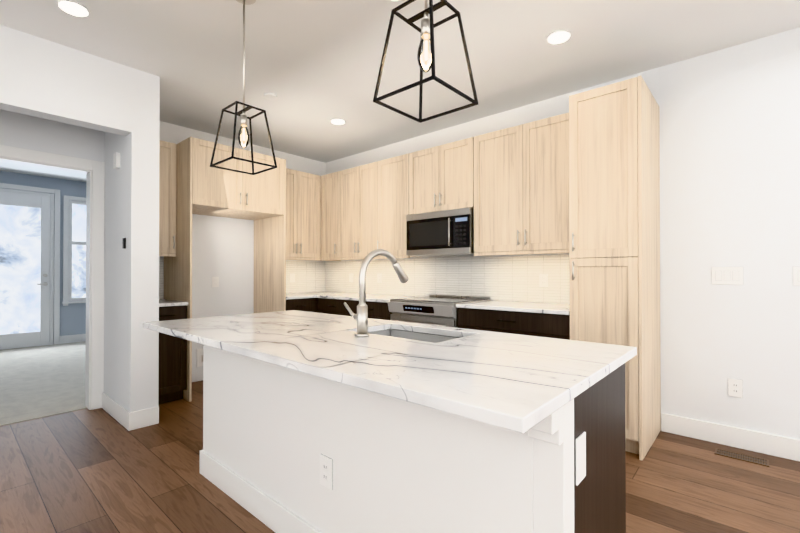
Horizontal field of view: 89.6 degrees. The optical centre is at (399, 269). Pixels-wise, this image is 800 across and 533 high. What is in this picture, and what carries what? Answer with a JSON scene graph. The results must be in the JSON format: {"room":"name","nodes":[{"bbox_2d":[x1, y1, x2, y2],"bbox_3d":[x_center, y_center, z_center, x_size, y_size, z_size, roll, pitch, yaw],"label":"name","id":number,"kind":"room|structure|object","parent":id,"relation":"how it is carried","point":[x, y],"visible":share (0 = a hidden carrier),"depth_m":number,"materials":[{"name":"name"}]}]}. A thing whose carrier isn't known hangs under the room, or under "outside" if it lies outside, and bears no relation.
{"room":"kitchen","nodes":[
{"label":"kitchen","id":0,"kind":"room"},
{"bbox_2d":[0,341,86,425],"bbox_3d":[-4.479,1.268,4.850,4.370,0.106,4.440,0,-1,41],"label":"floor carpet","id":1,"kind":"object","parent":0,"point":[36,382],"visible":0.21,"depth_m":4.36,"materials":[{"name":"grey carpet"}]},
{"bbox_2d":[0,25,163,411],"bbox_3d":[-3.134,-0.169,1.903,0.140,2.740,3.550,0,-1,41],"label":"wall","id":2,"kind":"structure","parent":0,"point":[55,98],"depth_m":3.11,"materials":[{"name":"white paint"}]},
{"bbox_2d":[0,183,59,349],"bbox_3d":[-5.963,-0.044,6.303,0.228,2.550,0.980,0,-1,41],"label":"front door","id":3,"kind":"structure","parent":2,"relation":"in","point":[29,267],"depth_m":6.36,"materials":[{"name":"white paint"}]},
{"bbox_2d":[0,145,104,409],"bbox_3d":[-3.054,0.130,3.158,0.156,2.160,1.179,0,-1,41],"label":"door frame","id":4,"kind":"structure","parent":2,"relation":"attached to","point":[95,222],"depth_m":3.50,"materials":[{"name":"white paint"}]},
{"bbox_2d":[60,334,85,343],"bbox_3d":[-5.154,1.169,7.194,0.014,0.135,1.580,0,-1,41],"label":"baseboard","id":5,"kind":"structure","parent":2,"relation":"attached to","point":[78,337],"depth_m":6.78,"materials":[{"name":"white paint"}]},
{"bbox_2d":[62,195,85,305],"bbox_3d":[-5.449,-0.316,6.919,0.150,1.836,0.556,0,-1,41],"label":"window","id":6,"kind":"structure","parent":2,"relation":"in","point":[74,251],"depth_m":6.84,"materials":[{"name":"glass"}]},
{"bbox_2d":[113,152,119,168],"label":"door chime","id":7,"kind":"object","parent":2,"relation":"attached to","point":[116,156],"depth_m":3.23,"materials":[{"name":"white plastic"}]},
{"bbox_2d":[102,392,135,430],"bbox_3d":[-2.323,1.143,3.283,0.794,0.135,0.014,0,-1,41],"label":"baseboard","id":8,"kind":"structure","parent":2,"relation":"attached to","point":[127,419],"depth_m":3.17,"materials":[{"name":"white paint"}]},
{"bbox_2d":[164,122,271,381],"bbox_3d":[-2.250,-0.152,4.458,0.142,2.740,1.830,0,-1,41],"label":"wall","id":9,"kind":"structure","parent":0,"point":[222,247],"depth_m":4.58,"materials":[{"name":"white paint"}]},
{"bbox_2d":[159,258,163,298],"bbox_3d":[-2.552,0.088,4.004,0.006,0.421,0.365,0,-1,41],"label":"backsplash","id":10,"kind":"structure","parent":9,"relation":"attached to","point":[161,260],"depth_m":4.12,"materials":[{"name":"tile"}]},
{"bbox_2d":[159,140,176,256],"bbox_3d":[-2.410,-0.675,3.883,0.382,1.100,0.365,0,-1,41],"label":"upper cabinet","id":11,"kind":"object","parent":9,"relation":"attached to","point":[167,193],"visible":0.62,"depth_m":3.86,"materials":[{"name":"brown wood"}]},
{"bbox_2d":[197,349,202,366],"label":"outlet","id":12,"kind":"object","parent":9,"relation":"attached to","point":[199,351],"depth_m":4.40,"materials":[{"name":"white plastic"}]},
{"bbox_2d":[212,277,218,286],"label":"outlet","id":13,"kind":"object","parent":9,"relation":"attached to","point":[215,280],"depth_m":4.54,"materials":[{"name":"white plastic"}]},
{"bbox_2d":[286,261,326,292],"bbox_3d":[-1.411,0.096,5.294,0.007,0.421,1.049,0,-1,41],"label":"backsplash","id":14,"kind":"structure","parent":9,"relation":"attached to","point":[310,276],"depth_m":5.45,"materials":[{"name":"tile"}]},
{"bbox_2d":[290,273,294,281],"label":"outlet","id":15,"kind":"object","parent":14,"relation":"attached to","point":[292,275],"depth_m":5.28,"materials":[{"name":"white plastic"}]},
{"bbox_2d":[286,168,340,260],"bbox_3d":[-1.265,-0.667,5.179,0.382,1.100,1.065,0,-1,41],"label":"upper cabinet","id":16,"kind":"object","parent":9,"relation":"attached to","point":[303,215],"visible":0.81,"depth_m":5.02,"materials":[{"name":"brown wood"}]},
{"bbox_2d":[272,150,287,260],"bbox_3d":[-3.067,-0.138,6.501,4.072,2.740,0.150,0,-1,41],"label":"wall","id":17,"kind":"structure","parent":0,"point":[278,154],"depth_m":5.19,"materials":[{"name":"white paint"}]},
{"bbox_2d":[0,380,799,532],"bbox_3d":[-0.341,1.246,1.061,7.490,0.100,6.240,0,-1,41],"label":"floor","id":18,"kind":"structure","parent":0,"point":[99,470],"depth_m":2.26,"materials":[{"name":"brown wood"}]},
{"bbox_2d":[159,305,186,403],"bbox_3d":[-2.309,0.772,3.784,0.652,0.883,0.365,0,-1,41],"label":"base cabinet","id":19,"kind":"object","parent":18,"relation":"on","point":[172,368],"visible":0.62,"depth_m":3.65,"materials":[{"name":"brown wood"}]},
{"bbox_2d":[159,299,187,306],"bbox_3d":[-2.313,0.314,3.791,0.642,0.030,0.365,0,-1,41],"label":"countertop","id":20,"kind":"structure","parent":19,"relation":"on","point":[164,302],"depth_m":3.65,"materials":[{"name":"stone"}]},
{"bbox_2d":[164,137,285,401],"bbox_3d":[-1.833,-0.003,4.289,0.702,2.440,1.010,0,-1,41],"label":"enclosure","id":21,"kind":"object","parent":18,"relation":"on","point":[203,187],"visible":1,"depth_m":4.05,"materials":[{"name":"brown wood"}]},
{"bbox_2d":[286,298,316,311],"bbox_3d":[-1.164,0.781,5.080,0.652,0.883,1.065,0,-1,41],"label":"base cabinet","id":22,"kind":"object","parent":18,"relation":"on","point":[308,304],"visible":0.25,"depth_m":4.68,"materials":[{"name":"brown wood"}]},
{"bbox_2d":[317,298,391,319],"bbox_3d":[-0.347,0.778,4.634,1.203,0.883,0.652,0,-1,41],"label":"base cabinet","id":23,"kind":"object","parent":18,"relation":"on","point":[378,310],"visible":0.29,"depth_m":4.43,"materials":[{"name":"brown wood"}]},
{"bbox_2d":[286,292,420,302],"bbox_3d":[-0.720,0.320,4.692,1.835,0.030,1.063,0,-1,41],"label":"countertop","id":24,"kind":"structure","parent":23,"relation":"on","point":[355,297],"depth_m":4.64,"materials":[{"name":"stone"}]},
{"bbox_2d":[200,329,625,532],"bbox_3d":[-0.203,0.760,1.903,2.114,0.883,0.701,0,-1,41],"label":"kitchen island","id":25,"kind":"object","parent":18,"relation":"on","point":[272,433],"visible":0.69,"depth_m":1.40,"materials":[{"name":"white paint"}]},
{"bbox_2d":[320,454,332,489],"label":"outlet","id":26,"kind":"object","parent":25,"relation":"attached to","point":[326,463],"depth_m":1.61,"materials":[{"name":"white plastic"}]},
{"bbox_2d":[143,310,636,432],"bbox_3d":[-0.270,0.301,1.842,2.190,0.030,0.971,0,-1,41],"label":"island countertop","id":27,"kind":"structure","parent":25,"relation":"on","point":[519,383],"depth_m":1.29,"materials":[{"name":"stone"}]},
{"bbox_2d":[344,249,408,336],"bbox_3d":[-0.107,0.096,1.860,0.150,0.378,0.327,0,-1,41],"label":"gooseneck faucet","id":28,"kind":"object","parent":27,"relation":"on","point":[361,316],"visible":1,"depth_m":1.73,"materials":[{"name":"silver metal"}]},
{"bbox_2d":[369,329,456,342],"bbox_3d":[0.046,0.470,1.859,0.564,0.302,0.344,0,-1,41],"label":"undermount sink","id":29,"kind":"object","parent":27,"relation":"in","point":[415,336],"depth_m":2.06,"materials":[{"name":"silver metal"}]},
{"bbox_2d":[575,432,585,485],"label":"outlet","id":30,"kind":"object","parent":25,"relation":"attached to","point":[580,442],"depth_m":1.07,"materials":[{"name":"white plastic"}]},
{"bbox_2d":[387,294,489,327],"bbox_3d":[0.374,0.743,3.950,0.756,0.945,0.704,0,-1,41],"label":"range","id":31,"kind":"object","parent":18,"relation":"on","point":[437,310],"visible":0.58,"depth_m":3.74,"materials":[{"name":"silver metal"}]},
{"bbox_2d":[458,308,569,339],"bbox_3d":[1.048,0.770,3.401,0.953,0.883,0.652,0,-1,41],"label":"base cabinet","id":32,"kind":"object","parent":18,"relation":"on","point":[541,324],"visible":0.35,"depth_m":3.13,"materials":[{"name":"brown wood"}]},
{"bbox_2d":[456,300,569,314],"bbox_3d":[1.052,0.311,3.408,0.953,0.030,0.642,0,-1,41],"label":"countertop","id":33,"kind":"structure","parent":32,"relation":"on","point":[545,308],"depth_m":3.27,"materials":[{"name":"stone"}]},
{"bbox_2d":[569,76,660,460],"bbox_3d":[1.566,-0.012,2.928,0.449,2.440,0.682,0,-1,41],"label":"pantry cabinet","id":34,"kind":"object","parent":18,"relation":"on","point":[614,202],"visible":0.88,"depth_m":2.70,"materials":[{"name":"brown wood"}]},
{"bbox_2d":[714,448,768,466],"bbox_3d":[2.192,1.203,2.587,0.265,0.004,0.110,0,-1,41],"label":"floor vent","id":35,"kind":"object","parent":18,"relation":"in","point":[744,457],"visible":1,"depth_m":2.58,"materials":[{"name":"brown metal"}]},
{"bbox_2d":[0,0,799,181],"bbox_3d":[-1.858,-1.585,2.420,11.540,0.100,6.240,0,-1,41],"label":"ceiling","id":36,"kind":"structure","parent":0,"point":[313,66],"depth_m":2.82,"materials":[{"name":"paint"}]},
{"bbox_2d":[55,0,91,17],"bbox_3d":[-1.919,-1.532,2.367,0.169,0.005,0.169,0,0,35],"label":"recessed light","id":37,"kind":"object","parent":36,"relation":"in","point":[79,10],"depth_m":2.36,"materials":[{"name":"white paint"}]},
{"bbox_2d":[210,0,276,174],"bbox_3d":[-0.866,-1.051,2.234,0.258,0.968,0.258,0,-1,41],"label":"pendant lantern","id":38,"kind":"object","parent":36,"relation":"hanging from","point":[244,118],"visible":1,"depth_m":2.23,"materials":[{"name":"black metal"}]},
{"bbox_2d":[264,92,276,99],"bbox_3d":[-1.133,-1.517,3.527,0.109,0.022,0.109,0,0,32],"label":"smoke detector","id":39,"kind":"object","parent":36,"relation":"in","point":[269,96],"depth_m":3.50,"materials":[{"name":"white paint"}]},
{"bbox_2d":[329,119,345,124],"bbox_3d":[-0.640,-1.520,4.146,0.169,0.005,0.169,0,0,32],"label":"recessed light","id":40,"kind":"object","parent":36,"relation":"in","point":[333,121],"depth_m":4.13,"materials":[{"name":"white paint"}]},
{"bbox_2d":[373,0,477,122],"bbox_3d":[0.090,-1.057,1.390,0.258,0.968,0.258,0,-1,41],"label":"pendant lantern","id":41,"kind":"object","parent":36,"relation":"hanging from","point":[428,26],"visible":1,"depth_m":1.38,"materials":[{"name":"black metal"}]},
{"bbox_2d":[545,29,572,44],"bbox_3d":[1.046,-1.530,2.656,0.169,0.005,0.169,0,0,32],"label":"recessed light","id":42,"kind":"object","parent":36,"relation":"in","point":[557,37],"depth_m":2.65,"materials":[{"name":"white paint"}]},
{"bbox_2d":[316,27,799,439],"bbox_3d":[1.685,-0.159,3.363,7.490,2.740,0.122,0,-1,41],"label":"wall","id":43,"kind":"structure","parent":0,"point":[728,155],"depth_m":2.78,"materials":[{"name":"white paint"}]},
{"bbox_2d":[321,113,568,260],"bbox_3d":[0.287,-0.673,4.263,3.223,1.100,0.382,0,-1,41],"label":"upper cabinet","id":44,"kind":"object","parent":43,"relation":"attached to","point":[510,185],"visible":0.9,"depth_m":3.72,"materials":[{"name":"brown wood"}]},
{"bbox_2d":[406,207,474,256],"bbox_3d":[0.469,-0.356,4.064,0.756,0.420,0.436,0,-1,41],"label":"over-the-range microwave","id":45,"kind":"object","parent":44,"relation":"attached to","point":[442,233],"visible":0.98,"depth_m":3.90,"materials":[{"name":"silver metal"}]},
{"bbox_2d":[327,255,569,303],"bbox_3d":[0.281,0.080,4.515,3.573,0.443,0.006,0,-1,41],"label":"backsplash","id":46,"kind":"structure","parent":43,"relation":"attached to","point":[515,278],"depth_m":4.15,"materials":[{"name":"tile"}]},
{"bbox_2d":[377,273,381,282],"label":"outlet","id":47,"kind":"object","parent":46,"relation":"attached to","point":[379,275],"depth_m":4.98,"materials":[{"name":"white plastic"}]},
{"bbox_2d":[539,274,547,286],"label":"outlet","id":48,"kind":"object","parent":46,"relation":"attached to","point":[543,278],"depth_m":3.61,"materials":[{"name":"white plastic"}]},
{"bbox_2d":[711,267,742,284],"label":"light switch","id":49,"kind":"object","parent":43,"relation":"attached to","point":[727,275],"depth_m":2.77,"materials":[{"name":"white plastic"}]},
{"bbox_2d":[661,413,799,461],"bbox_3d":[3.151,1.134,1.968,3.179,0.135,0.017,0,-1,41],"label":"baseboard","id":50,"kind":"structure","parent":43,"relation":"attached to","point":[766,443],"depth_m":2.74,"materials":[{"name":"white paint"}]},
{"bbox_2d":[728,378,742,397],"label":"outlet","id":51,"kind":"object","parent":43,"relation":"attached to","point":[735,386],"depth_m":2.74,"materials":[{"name":"white plastic"}]}
]}

